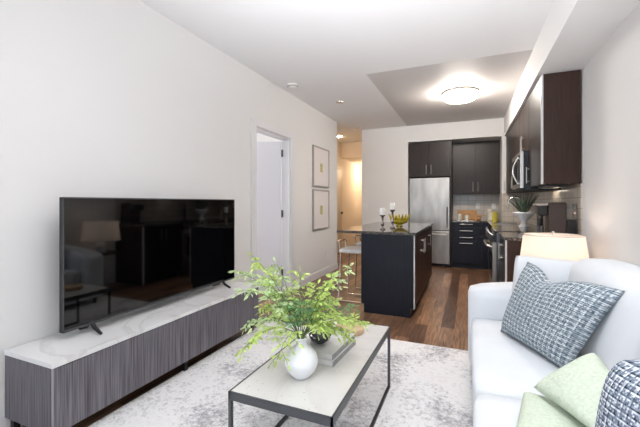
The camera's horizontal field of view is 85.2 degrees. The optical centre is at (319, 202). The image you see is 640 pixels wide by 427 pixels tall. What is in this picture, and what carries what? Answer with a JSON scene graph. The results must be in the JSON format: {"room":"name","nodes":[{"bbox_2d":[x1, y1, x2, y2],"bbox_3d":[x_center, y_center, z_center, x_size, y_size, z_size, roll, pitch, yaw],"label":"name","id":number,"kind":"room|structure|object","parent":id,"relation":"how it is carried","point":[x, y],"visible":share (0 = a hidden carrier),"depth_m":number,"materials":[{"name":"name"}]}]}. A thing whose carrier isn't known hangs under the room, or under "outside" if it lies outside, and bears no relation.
{"room":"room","nodes":[
{"label":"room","id":0,"kind":"room"},
{"bbox_2d":[0,0,336,415],"bbox_3d":[-1.634,-0.145,2.189,0.120,2.790,9.750,0,0,23],"label":"wall","id":1,"kind":"structure","parent":0,"point":[99,98],"depth_m":2.45,"materials":[{"name":"white paint"}]},
{"bbox_2d":[0,263,337,426],"bbox_3d":[-1.543,1.195,2.232,0.014,0.110,9.600,0,0,23],"label":"baseboard","id":2,"kind":"structure","parent":1,"relation":"attached to","point":[4,422],"depth_m":5.46,"materials":[{"name":"white paint"}]},
{"bbox_2d":[257,142,282,290],"bbox_3d":[-0.933,0.189,4.908,0.830,2.098,0.149,0,0,2],"label":"door","id":3,"kind":"structure","parent":1,"relation":"in","point":[269,154],"depth_m":4.88,"materials":[{"name":"white paint"}]},
{"bbox_2d":[251,117,294,291],"bbox_3d":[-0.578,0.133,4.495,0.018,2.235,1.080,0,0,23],"label":"trim","id":4,"kind":"structure","parent":1,"relation":"attached to","point":[255,123],"depth_m":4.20,"materials":[{"name":"white paint"}]},
{"bbox_2d":[312,145,328,187],"bbox_3d":[0.021,-0.603,5.886,0.029,0.665,0.690,0,0,23],"label":"framed picture","id":5,"kind":"object","parent":1,"relation":"attached to","point":[320,156],"visible":1,"depth_m":5.85,"materials":[{"name":"silver metal"}]},
{"bbox_2d":[312,189,328,230],"bbox_3d":[0.021,0.107,5.886,0.029,0.665,0.690,0,0,23],"label":"framed picture","id":6,"kind":"object","parent":1,"relation":"attached to","point":[320,198],"visible":1,"depth_m":5.85,"materials":[{"name":"white paper"}]},
{"bbox_2d":[23,252,488,426],"bbox_3d":[-0.106,1.300,4.989,6.300,0.100,16.100,0,0,23],"label":"floor","id":7,"kind":"structure","parent":0,"point":[439,318],"depth_m":3.90,"materials":[{"name":"brown wood"}]},
{"bbox_2d":[4,281,258,426],"bbox_3d":[-1.141,1.019,2.624,0.417,0.462,1.833,0,0,23],"label":"media console","id":8,"kind":"object","parent":7,"relation":"on","point":[59,379],"visible":0.88,"depth_m":2.04,"materials":[{"name":"grey wood"}]},
{"bbox_2d":[4,281,258,368],"bbox_3d":[-1.141,0.800,2.624,0.417,0.025,1.833,0,0,23],"label":"countertop","id":9,"kind":"structure","parent":8,"relation":"on","point":[59,349],"depth_m":2.17,"materials":[{"name":"white stone"}]},
{"bbox_2d":[59,197,234,334],"bbox_3d":[-1.159,0.377,2.685,0.211,0.822,1.565,0,0,23],"label":"television","id":10,"kind":"object","parent":8,"relation":"on","point":[118,256],"visible":0.96,"depth_m":2.38,"materials":[{"name":"black plastic"}]},
{"bbox_2d":[88,320,472,426],"bbox_3d":[0.040,1.244,1.869,2.490,0.012,2.870,0,0,23],"label":"area rug","id":11,"kind":"object","parent":7,"relation":"on","point":[431,386],"visible":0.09,"depth_m":2.24,"materials":[{"name":"grey carpet"}]},
{"bbox_2d":[228,319,389,426],"bbox_3d":[0.034,1.034,1.936,0.492,0.409,1.086,0,0,23],"label":"coffee table","id":12,"kind":"object","parent":11,"relation":"on","point":[321,398],"visible":0.75,"depth_m":1.58,"materials":[{"name":"white stone"}]},
{"bbox_2d":[285,335,317,379],"bbox_3d":[-0.089,0.736,1.668,0.160,0.187,0.160,0,0,23],"label":"vase","id":13,"kind":"object","parent":12,"relation":"on","point":[303,364],"visible":0.91,"depth_m":1.61,"materials":[{"name":"white ceramic"}]},
{"bbox_2d":[267,329,303,370],"bbox_3d":[-0.156,0.670,1.565,0.176,0.166,0.196,0,0,-9],"label":"leafy branch","id":14,"kind":"object","parent":13,"relation":"in","point":[293,334],"visible":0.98,"depth_m":1.56,"materials":[{"name":"green plant"}]},
{"bbox_2d":[285,299,317,338],"bbox_3d":[-0.078,0.600,1.642,0.170,0.300,0.088,0,0,-20],"label":"leafy branch","id":15,"kind":"object","parent":14,"relation":"on","point":[302,310],"visible":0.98,"depth_m":1.64,"materials":[{"name":"green plant"}]},
{"bbox_2d":[318,339,355,366],"bbox_3d":[0.042,0.813,1.944,0.215,0.032,0.320,0,0,26],"label":"book","id":16,"kind":"object","parent":12,"relation":"on","point":[325,362],"visible":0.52,"depth_m":1.80,"materials":[{"name":"white paper"}]},
{"bbox_2d":[307,330,354,360],"bbox_3d":[0.040,0.780,1.944,0.210,0.032,0.315,0,0,26],"label":"book","id":17,"kind":"object","parent":16,"relation":"on","point":[329,350],"visible":0.57,"depth_m":1.85,"materials":[{"name":"white paper"}]},
{"bbox_2d":[309,330,330,343],"bbox_3d":[-0.001,0.741,1.902,0.124,0.046,0.123,0,0,23],"label":"bowl","id":18,"kind":"object","parent":17,"relation":"on","point":[314,337],"visible":0.82,"depth_m":1.90,"materials":[{"name":"black ceramic"}]},
{"bbox_2d":[336,323,363,335],"bbox_3d":[0.193,0.810,2.243,0.182,0.037,0.182,0,0,23],"label":"round box","id":19,"kind":"object","parent":12,"relation":"on","point":[359,330],"visible":0.42,"depth_m":2.20,"materials":[{"name":"beige wood"}]},
{"bbox_2d":[468,258,639,426],"bbox_3d":[1.073,0.780,1.342,0.925,0.940,2.630,0,0,23],"label":"sofa","id":20,"kind":"object","parent":11,"relation":"on","point":[504,368],"visible":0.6,"depth_m":1.60,"materials":[{"name":"white fabric"}]},
{"bbox_2d":[473,394,521,426],"bbox_3d":[0.779,0.880,0.889,0.702,0.214,1.045,0,0,23],"label":"seat cushion","id":21,"kind":"object","parent":20,"relation":"on","point":[489,410],"depth_m":1.33,"materials":[{"name":"white fabric"}]},
{"bbox_2d":[471,318,581,406],"bbox_3d":[1.192,0.880,1.859,0.702,0.214,1.045,0,0,23],"label":"seat cushion","id":22,"kind":"object","parent":20,"relation":"on","point":[502,365],"depth_m":1.70,"materials":[{"name":"white fabric"}]},
{"bbox_2d":[511,256,576,294],"bbox_3d":[1.462,0.561,2.188,0.485,0.419,0.189,0,0,27],"label":"pillow","id":23,"kind":"object","parent":20,"relation":"on","point":[556,270],"visible":0.2,"depth_m":2.20,"materials":[{"name":"white fabric"}]},
{"bbox_2d":[516,392,586,426],"bbox_3d":[0.759,0.745,1.119,0.308,0.107,0.494,0,0,23],"label":"pillow","id":24,"kind":"object","parent":20,"relation":"on","point":[536,410],"visible":0.72,"depth_m":1.15,"materials":[{"name":"green fabric"}]},
{"bbox_2d":[534,353,609,426],"bbox_3d":[0.870,0.611,1.114,0.206,0.143,0.327,0,0,8],"label":"pillow","id":25,"kind":"object","parent":24,"relation":"on","point":[576,387],"visible":0.66,"depth_m":1.14,"materials":[{"name":"green fabric"}]},
{"bbox_2d":[501,262,624,367],"bbox_3d":[1.167,0.568,1.782,0.218,0.415,0.708,0,0,2],"label":"pillow","id":26,"kind":"object","parent":20,"relation":"on","point":[555,320],"visible":0.98,"depth_m":1.65,"materials":[{"name":"blue fabric"}]},
{"bbox_2d":[568,258,639,369],"bbox_3d":[1.468,0.550,1.739,0.323,0.480,1.030,0,0,23],"label":"cushion","id":27,"kind":"object","parent":20,"relation":"on","point":[616,338],"depth_m":1.47,"materials":[{"name":"white fabric"}]},
{"bbox_2d":[595,359,639,426],"bbox_3d":[0.797,0.578,0.787,0.196,0.369,0.388,0,0,2],"label":"pillow","id":28,"kind":"object","parent":20,"relation":"on","point":[619,402],"visible":1,"depth_m":0.87,"materials":[{"name":"blue fabric"}]},
{"bbox_2d":[336,239,360,302],"bbox_3d":[0.458,0.868,4.543,0.457,0.755,0.380,0,0,23],"label":"bar stool","id":29,"kind":"object","parent":7,"relation":"on","point":[348,249],"visible":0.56,"depth_m":4.43,"materials":[{"name":"white"}]},
{"bbox_2d":[353,235,360,288],"bbox_3d":[0.732,0.868,5.187,0.457,0.755,0.380,0,0,23],"label":"bar stool","id":30,"kind":"object","parent":7,"relation":"on","point":[354,236],"visible":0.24,"depth_m":5.08,"materials":[{"name":"white"}]},
{"bbox_2d":[337,222,432,317],"bbox_3d":[1.017,0.785,4.832,0.929,0.930,2.010,0,0,23],"label":"kitchen island","id":31,"kind":"object","parent":7,"relation":"on","point":[396,263],"visible":1,"depth_m":3.91,"materials":[{"name":"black wood"}]},
{"bbox_2d":[337,222,432,235],"bbox_3d":[1.007,0.335,4.837,0.908,0.030,2.010,0,0,23],"label":"island countertop","id":32,"kind":"structure","parent":31,"relation":"on","point":[409,228],"depth_m":4.20,"materials":[{"name":"stone"}]},
{"bbox_2d":[380,215,384,229],"bbox_3d":[0.751,0.232,4.180,0.072,0.175,0.072,0,0,23],"label":"candle holder","id":33,"kind":"object","parent":32,"relation":"on","point":[382,216],"visible":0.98,"depth_m":4.16,"materials":[{"name":"silver metal"}]},
{"bbox_2d":[380,208,384,214],"bbox_3d":[0.751,0.102,4.180,0.062,0.082,0.062,0,0,23],"label":"candle","id":34,"kind":"object","parent":33,"relation":"on","point":[382,210],"visible":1,"depth_m":4.15,"materials":[{"name":"white wax"}]},
{"bbox_2d":[390,210,394,227],"bbox_3d":[0.923,0.202,4.432,0.072,0.235,0.072,0,0,23],"label":"candle holder","id":35,"kind":"object","parent":32,"relation":"on","point":[392,211],"visible":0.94,"depth_m":4.42,"materials":[{"name":"silver metal"}]},
{"bbox_2d":[390,203,394,209],"bbox_3d":[0.923,0.041,4.432,0.062,0.085,0.062,0,0,23],"label":"candle","id":36,"kind":"object","parent":35,"relation":"on","point":[392,205],"visible":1,"depth_m":4.41,"materials":[{"name":"white wax"}]},
{"bbox_2d":[388,214,409,225],"bbox_3d":[1.090,0.236,4.785,0.302,0.165,0.297,0,0,23],"label":"glass bowl","id":37,"kind":"object","parent":32,"relation":"on","point":[399,221],"visible":0.87,"depth_m":4.69,"materials":[{"name":"yellow glass"}]},
{"bbox_2d":[409,177,449,266],"bbox_3d":[2.274,0.378,7.149,0.760,1.745,0.783,0,0,23],"label":"refrigerator","id":38,"kind":"object","parent":7,"relation":"on","point":[429,198],"visible":0.63,"depth_m":6.80,"materials":[{"name":"silver metal"}]},
{"bbox_2d":[450,140,452,267],"bbox_3d":[2.658,0.022,7.025,0.025,2.455,0.750,0,0,23],"label":"panel","id":39,"kind":"object","parent":7,"relation":"on","point":[451,194],"visible":0.86,"depth_m":6.68,"materials":[{"name":"brown wood"}]},
{"bbox_2d":[452,222,488,269],"bbox_3d":[3.067,0.811,6.870,0.843,0.878,0.716,0,0,23],"label":"base cabinet","id":40,"kind":"object","parent":7,"relation":"on","point":[469,250],"visible":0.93,"depth_m":6.62,"materials":[{"name":"black wood"}]},
{"bbox_2d":[452,219,498,222],"bbox_3d":[3.075,0.355,6.881,0.851,0.030,0.710,0,0,23],"label":"countertop","id":41,"kind":"structure","parent":40,"relation":"on","point":[453,220],"depth_m":6.71,"materials":[{"name":"stone"}]},
{"bbox_2d":[457,213,461,219],"bbox_3d":[2.840,0.271,7.073,0.098,0.137,0.097,0,0,23],"label":"jar","id":42,"kind":"object","parent":41,"relation":"on","point":[459,215],"visible":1,"depth_m":7.03,"materials":[{"name":"beige"}]},
{"bbox_2d":[458,210,481,218],"bbox_3d":[3.110,0.244,7.224,0.470,0.188,0.020,0,0,23],"label":"cutting board","id":43,"kind":"object","parent":41,"relation":"on","point":[472,214],"visible":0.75,"depth_m":7.21,"materials":[{"name":"brown wood"}]},
{"bbox_2d":[487,212,497,220],"bbox_3d":[3.335,0.257,6.731,0.190,0.165,0.192,0,0,23],"label":"canister","id":44,"kind":"object","parent":41,"relation":"on","point":[491,216],"visible":1,"depth_m":6.65,"materials":[{"name":"yellow metal"}]},
{"bbox_2d":[486,225,490,266],"bbox_3d":[2.993,0.806,5.462,0.634,0.888,1.765,0,0,23],"label":"base cabinet","id":45,"kind":"object","parent":7,"relation":"on","point":[489,227],"visible":0.14,"depth_m":6.18,"materials":[{"name":"brown wood"}]},
{"bbox_2d":[487,221,536,227],"bbox_3d":[2.999,0.345,5.458,0.618,0.030,1.766,0,0,23],"label":"countertop","id":46,"kind":"structure","parent":45,"relation":"on","point":[490,223],"depth_m":5.34,"materials":[{"name":"stone"}]},
{"bbox_2d":[494,223,517,224],"bbox_3d":[2.913,0.432,5.444,0.340,0.195,0.600,0,0,23],"label":"sink","id":47,"kind":"object","parent":46,"relation":"in","point":[494,223],"visible":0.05,"depth_m":5.71,"materials":[{"name":"silver metal"}]},
{"bbox_2d":[506,196,522,208],"bbox_3d":[3.037,0.111,5.416,0.246,0.437,0.100,0,0,23],"label":"kitchen faucet","id":48,"kind":"object","parent":46,"relation":"on","point":[514,196],"visible":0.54,"depth_m":5.41,"materials":[{"name":"silver metal"}]},
{"bbox_2d":[513,212,534,226],"bbox_3d":[2.789,0.227,4.769,0.270,0.205,0.270,0,0,23],"label":"planter","id":49,"kind":"object","parent":46,"relation":"on","point":[523,217],"visible":0.98,"depth_m":4.71,"materials":[{"name":"white ceramic"}]},
{"bbox_2d":[509,192,537,211],"bbox_3d":[2.787,0.006,4.770,0.339,0.320,0.300,0,0,-32],"label":"spiky plant","id":50,"kind":"object","parent":49,"relation":"on","point":[525,206],"visible":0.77,"depth_m":4.74,"materials":[{"name":"green plant"}]},
{"bbox_2d":[498,236,521,281],"bbox_3d":[2.196,0.806,3.589,0.634,0.888,0.727,0,0,23],"label":"base cabinet","id":51,"kind":"object","parent":7,"relation":"on","point":[508,250],"visible":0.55,"depth_m":3.36,"materials":[{"name":"brown wood"}]},
{"bbox_2d":[497,231,527,240],"bbox_3d":[2.200,0.345,3.580,0.618,0.030,0.741,0,0,23],"label":"countertop","id":52,"kind":"structure","parent":51,"relation":"on","point":[512,236],"depth_m":3.53,"materials":[{"name":"stone"}]},
{"bbox_2d":[532,202,576,233],"bbox_3d":[2.253,0.162,3.356,0.330,0.334,0.200,0,0,23],"label":"coffee maker","id":53,"kind":"object","parent":52,"relation":"on","point":[559,217],"visible":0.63,"depth_m":3.26,"materials":[{"name":"brown plastic"}]},
{"bbox_2d":[537,226,543,231],"bbox_3d":[2.152,0.266,3.399,0.064,0.080,0.063,0,0,23],"label":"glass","id":54,"kind":"object","parent":53,"relation":"on","point":[539,228],"visible":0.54,"depth_m":3.38,"materials":[{"name":"grey glass"}]},
{"bbox_2d":[483,227,536,282],"bbox_3d":[2.442,0.787,4.308,0.744,0.925,0.782,0,0,23],"label":"range","id":55,"kind":"object","parent":7,"relation":"on","point":[493,237],"visible":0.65,"depth_m":4.11,"materials":[{"name":"silver metal"}]},
{"bbox_2d":[491,227,536,232],"bbox_3d":[2.488,0.337,4.288,0.639,0.023,0.782,0,0,23],"label":"cooktop","id":56,"kind":"object","parent":55,"relation":"in","point":[493,229],"depth_m":4.27,"materials":[{"name":"black glass"}]},
{"bbox_2d":[537,217,542,225],"bbox_3d":[2.788,0.169,4.410,0.072,0.310,0.071,0,0,23],"label":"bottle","id":57,"kind":"object","parent":55,"relation":"on","point":[539,220],"visible":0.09,"depth_m":4.38,"materials":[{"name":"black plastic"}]},
{"bbox_3d":[1.904,0.978,2.842,0.450,0.545,0.450,0,0,23],"label":"side table","id":58,"kind":"object","parent":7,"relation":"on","visible":0},
{"bbox_2d":[520,231,588,260],"bbox_3d":[1.904,0.466,2.841,0.496,0.476,0.496,0,0,23],"label":"table lamp","id":59,"kind":"object","parent":58,"relation":"on","point":[562,246],"visible":0.48,"depth_m":2.67,"materials":[{"name":"white fabric"}]},
{"bbox_2d":[228,270,294,326],"bbox_3d":[-0.283,0.548,1.757,0.443,0.406,0.192,0,0,23],"label":"leafy branch","id":60,"kind":"object","parent":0,"point":[244,275],"visible":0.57,"depth_m":1.77,"materials":[{"name":"green plant"}]},
{"bbox_2d":[232,288,296,330],"bbox_3d":[-0.244,0.577,1.656,0.327,0.346,0.168,0,0,0],"label":"leafy branch","id":61,"kind":"object","parent":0,"point":[249,290],"visible":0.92,"depth_m":1.64,"materials":[{"name":"green plant"}]},
{"bbox_2d":[235,321,299,362],"bbox_3d":[-0.239,0.660,1.646,0.310,0.180,0.168,0,0,-23],"label":"leafy branch","id":62,"kind":"object","parent":61,"relation":"on","point":[265,330],"visible":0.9,"depth_m":1.63,"materials":[{"name":"green plant"}]},
{"bbox_2d":[257,133,361,264],"bbox_3d":[-0.767,-0.145,7.933,2.780,2.790,11.000,0,0,23],"label":"wall","id":63,"kind":"structure","parent":0,"point":[352,172],"depth_m":9.57,"materials":[{"name":"beige paint"}]},
{"bbox_2d":[337,169,342,252],"bbox_3d":[0.419,0.200,8.548,0.080,2.100,0.820,0,0,23],"label":"door","id":64,"kind":"structure","parent":63,"relation":"in","point":[339,172],"depth_m":8.77,"materials":[{"name":"beige paint"}]},
{"bbox_2d":[337,166,342,247],"bbox_3d":[0.391,0.160,8.560,0.020,2.180,0.980,0,0,23],"label":"trim","id":65,"kind":"structure","parent":63,"relation":"attached to","point":[338,167],"depth_m":8.98,"materials":[{"name":"beige paint"}]},
{"bbox_2d":[302,318,334,340],"bbox_3d":[-0.007,0.652,1.648,0.187,0.196,0.216,0,0,23],"label":"leafy branch","id":66,"kind":"object","parent":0,"point":[312,324],"visible":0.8,"depth_m":1.62,"materials":[{"name":"green plant"}]},
{"bbox_2d":[305,310,360,334],"bbox_3d":[0.052,0.622,1.658,0.285,0.257,0.187,0,0,23],"label":"leafy branch","id":67,"kind":"object","parent":66,"relation":"on","point":[343,320],"visible":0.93,"depth_m":1.63,"materials":[{"name":"green plant"}]},
{"bbox_2d":[303,271,338,335],"bbox_3d":[0.011,0.543,1.701,0.172,0.415,0.173,0,0,23],"label":"leafy branch","id":68,"kind":"object","parent":67,"relation":"on","point":[329,283],"visible":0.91,"depth_m":1.69,"materials":[{"name":"green plant"}]},
{"bbox_2d":[307,313,375,334],"bbox_3d":[0.096,0.659,1.736,0.407,0.182,0.178,0,0,-30],"label":"leafy branch","id":69,"kind":"object","parent":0,"point":[363,322],"visible":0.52,"depth_m":1.74,"materials":[{"name":"green plant"}]},
{"bbox_2d":[308,303,359,329],"bbox_3d":[0.069,0.646,1.769,0.161,0.208,0.374,0,0,40],"label":"leafy branch","id":70,"kind":"object","parent":69,"relation":"on","point":[349,304],"visible":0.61,"depth_m":1.80,"materials":[{"name":"green plant"}]},
{"bbox_2d":[310,323,355,344],"bbox_3d":[0.047,0.665,1.687,0.270,0.170,0.170,0,0,-31],"label":"leafy branch","id":71,"kind":"object","parent":70,"relation":"on","point":[336,328],"visible":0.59,"depth_m":1.70,"materials":[{"name":"green plant"}]},
{"bbox_2d":[139,0,553,142],"bbox_3d":[-0.106,-1.590,4.989,6.300,0.100,16.100,0,0,23],"label":"ceiling","id":72,"kind":"structure","parent":0,"point":[328,48],"depth_m":3.47,"materials":[{"name":"white paint"}]},
{"bbox_2d":[287,83,297,88],"bbox_3d":[-0.355,-1.516,4.530,0.143,0.046,0.143,0,0,23],"label":"smoke detector","id":73,"kind":"object","parent":72,"relation":"attached to","point":[289,85],"visible":1,"depth_m":4.48,"materials":[{"name":"white plastic"}]},
{"bbox_2d":[442,87,478,103],"bbox_3d":[1.943,-1.474,4.824,0.464,0.131,0.464,0,0,23],"label":"ceiling light","id":74,"kind":"object","parent":72,"relation":"attached to","point":[458,95],"visible":1,"depth_m":4.69,"materials":[{"name":"white glass"}]},
{"bbox_2d":[362,118,519,224],"bbox_3d":[3.322,-0.145,9.236,3.005,2.790,5.400,0,0,23],"label":"wall","id":75,"kind":"structure","parent":0,"point":[385,151],"depth_m":7.04,"materials":[{"name":"white paint"}]},
{"bbox_2d":[341,142,361,164],"bbox_3d":[1.673,-1.345,10.400,0.940,0.390,3.550,0,0,23],"label":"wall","id":76,"kind":"structure","parent":75,"relation":"attached to","point":[352,151],"depth_m":8.86,"materials":[{"name":"beige paint"}]},
{"bbox_2d":[409,141,449,177],"bbox_3d":[2.276,-0.858,7.163,0.782,0.685,0.796,0,0,23],"label":"upper cabinet","id":77,"kind":"object","parent":75,"relation":"attached to","point":[426,159],"visible":0.98,"depth_m":6.82,"materials":[{"name":"brown wood"}]},
{"bbox_2d":[453,194,497,219],"bbox_3d":[3.216,0.080,7.211,0.855,0.519,0.011,0,0,23],"label":"tiled wall","id":78,"kind":"structure","parent":75,"relation":"attached to","point":[460,201],"depth_m":7.20,"materials":[{"name":"beige tile"}]},
{"bbox_2d":[452,140,499,193],"bbox_3d":[3.127,-0.695,7.007,0.849,1.030,0.416,0,0,23],"label":"upper cabinet","id":79,"kind":"object","parent":78,"relation":"attached to","point":[475,165],"visible":1,"depth_m":6.84,"materials":[{"name":"brown wood"}]},
{"bbox_2d":[502,193,524,221],"bbox_3d":[3.466,0.075,6.236,0.369,0.507,0.010,0,0,23],"label":"tiled wall","id":80,"kind":"structure","parent":75,"relation":"attached to","point":[507,214],"depth_m":6.25,"materials":[{"name":"beige tile"}]},
{"bbox_2d":[527,2,639,265],"bbox_3d":[1.786,-0.145,1.631,0.120,2.790,11.400,0,0,23],"label":"wall","id":81,"kind":"structure","parent":0,"point":[610,80],"depth_m":2.46,"materials":[{"name":"white paint"}]},
{"bbox_2d":[504,113,526,192],"bbox_3d":[3.129,-0.690,5.402,0.337,1.020,1.764,0,0,23],"label":"upper cabinet","id":82,"kind":"object","parent":81,"relation":"attached to","point":[513,136],"visible":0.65,"depth_m":5.49,"materials":[{"name":"brown wood"}]},
{"bbox_2d":[520,98,528,150],"bbox_3d":[2.629,-0.897,4.229,0.337,0.605,0.779,0,0,23],"label":"upper cabinet","id":83,"kind":"object","parent":81,"relation":"attached to","point":[524,114],"visible":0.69,"depth_m":4.23,"materials":[{"name":"brown wood"}]},
{"bbox_2d":[512,151,560,191],"bbox_3d":[2.575,-0.367,4.250,0.452,0.445,0.775,0,0,23],"label":"microwave","id":84,"kind":"object","parent":83,"relation":"attached to","point":[520,161],"visible":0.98,"depth_m":3.96,"materials":[{"name":"silver plastic"}]},
{"bbox_2d":[525,183,581,234],"bbox_3d":[2.998,0.075,4.648,0.011,0.507,3.300,0,0,23],"label":"tiled wall","id":85,"kind":"structure","parent":81,"relation":"attached to","point":[572,194],"depth_m":3.74,"materials":[{"name":"beige tile"}]},
{"bbox_2d":[526,70,580,186],"bbox_3d":[2.333,-0.688,3.532,0.337,1.024,0.728,0,0,23],"label":"upper cabinet","id":86,"kind":"object","parent":81,"relation":"attached to","point":[555,100],"visible":0.98,"depth_m":3.20,"materials":[{"name":"brown wood"}]},
{"bbox_2d":[538,184,567,188],"bbox_3d":[2.346,-0.166,3.523,0.160,0.028,0.520,0,0,23],"label":"light","id":87,"kind":"object","parent":86,"relation":"attached to","point":[548,186],"visible":0.94,"depth_m":3.31,"materials":[{"name":"black plastic"}]},
{"bbox_2d":[504,0,639,135],"bbox_3d":[1.445,-1.373,1.423,0.345,0.335,10.450,0,0,23],"label":"soffit","id":88,"kind":"structure","parent":81,"relation":"attached to","point":[572,32],"depth_m":2.65,"materials":[{"name":"white paint"}]},
{"bbox_3d":[-0.048,0.646,1.769,0.183,0.209,0.235,0,0,23],"label":"leafy branch","id":89,"kind":"object","parent":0,"visible":0},
{"bbox_2d":[278,296,304,334],"bbox_3d":[-0.120,0.604,1.696,0.174,0.293,0.114,0,0,-37],"label":"leafy branch","id":90,"kind":"object","parent":89,"relation":"on","point":[288,305],"visible":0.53,"depth_m":1.68,"materials":[{"name":"green plant"}]},
{"bbox_2d":[247,252,297,316],"bbox_3d":[-0.228,0.500,1.736,0.307,0.501,0.176,0,0,6],"label":"leafy branch","id":91,"kind":"object","parent":90,"relation":"on","point":[258,265],"visible":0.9,"depth_m":1.72,"materials":[{"name":"green plant"}]},
{"bbox_2d":[256,274,297,330],"bbox_3d":[-0.203,0.552,1.693,0.245,0.397,0.150,0,0,23],"label":"leafy branch","id":92,"kind":"object","parent":91,"relation":"on","point":[265,282],"visible":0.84,"depth_m":1.68,"materials":[{"name":"green plant"}]},
{"bbox_2d":[240,315,295,333],"bbox_3d":[-0.242,0.650,1.694,0.246,0.201,0.224,0,0,-32],"label":"leafy branch","id":93,"kind":"object","parent":92,"relation":"on","point":[261,319],"visible":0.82,"depth_m":1.68,"materials":[{"name":"green plant"}]},
{"bbox_2d":[254,300,294,322],"bbox_3d":[-0.216,0.628,1.713,0.177,0.246,0.229,0,0,-33],"label":"leafy branch","id":94,"kind":"object","parent":93,"relation":"on","point":[266,303],"visible":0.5,"depth_m":1.72,"materials":[{"name":"green plant"}]},
{"bbox_2d":[265,257,301,326],"bbox_3d":[-0.172,0.517,1.749,0.231,0.467,0.180,0,0,23],"label":"leafy branch","id":95,"kind":"object","parent":90,"relation":"on","point":[281,277],"visible":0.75,"depth_m":1.77,"materials":[{"name":"green plant"}]},
{"bbox_2d":[284,265,316,334],"bbox_3d":[-0.096,0.523,1.683,0.175,0.454,0.090,0,0,6],"label":"leafy branch","id":96,"kind":"object","parent":95,"relation":"on","point":[295,272],"visible":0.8,"depth_m":1.68,"materials":[{"name":"green plant"}]},
{"bbox_2d":[292,279,326,333],"bbox_3d":[-0.042,0.575,1.761,0.183,0.352,0.170,0,0,-26],"label":"leafy branch","id":97,"kind":"object","parent":89,"relation":"on","point":[319,280],"visible":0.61,"depth_m":1.77,"materials":[{"name":"green plant"}]},
{"bbox_2d":[306,296,341,329],"bbox_3d":[0.018,0.616,1.728,0.170,0.269,0.209,0,0,23],"label":"leafy branch","id":98,"kind":"object","parent":97,"relation":"on","point":[329,298],"visible":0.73,"depth_m":1.72,"materials":[{"name":"green plant"}]},
{"bbox_2d":[303,262,354,334],"bbox_3d":[0.048,0.538,1.786,0.170,0.424,0.371,0,0,37],"label":"leafy branch","id":99,"kind":"object","parent":89,"relation":"on","point":[352,263],"visible":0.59,"depth_m":1.81,"materials":[{"name":"green plant"}]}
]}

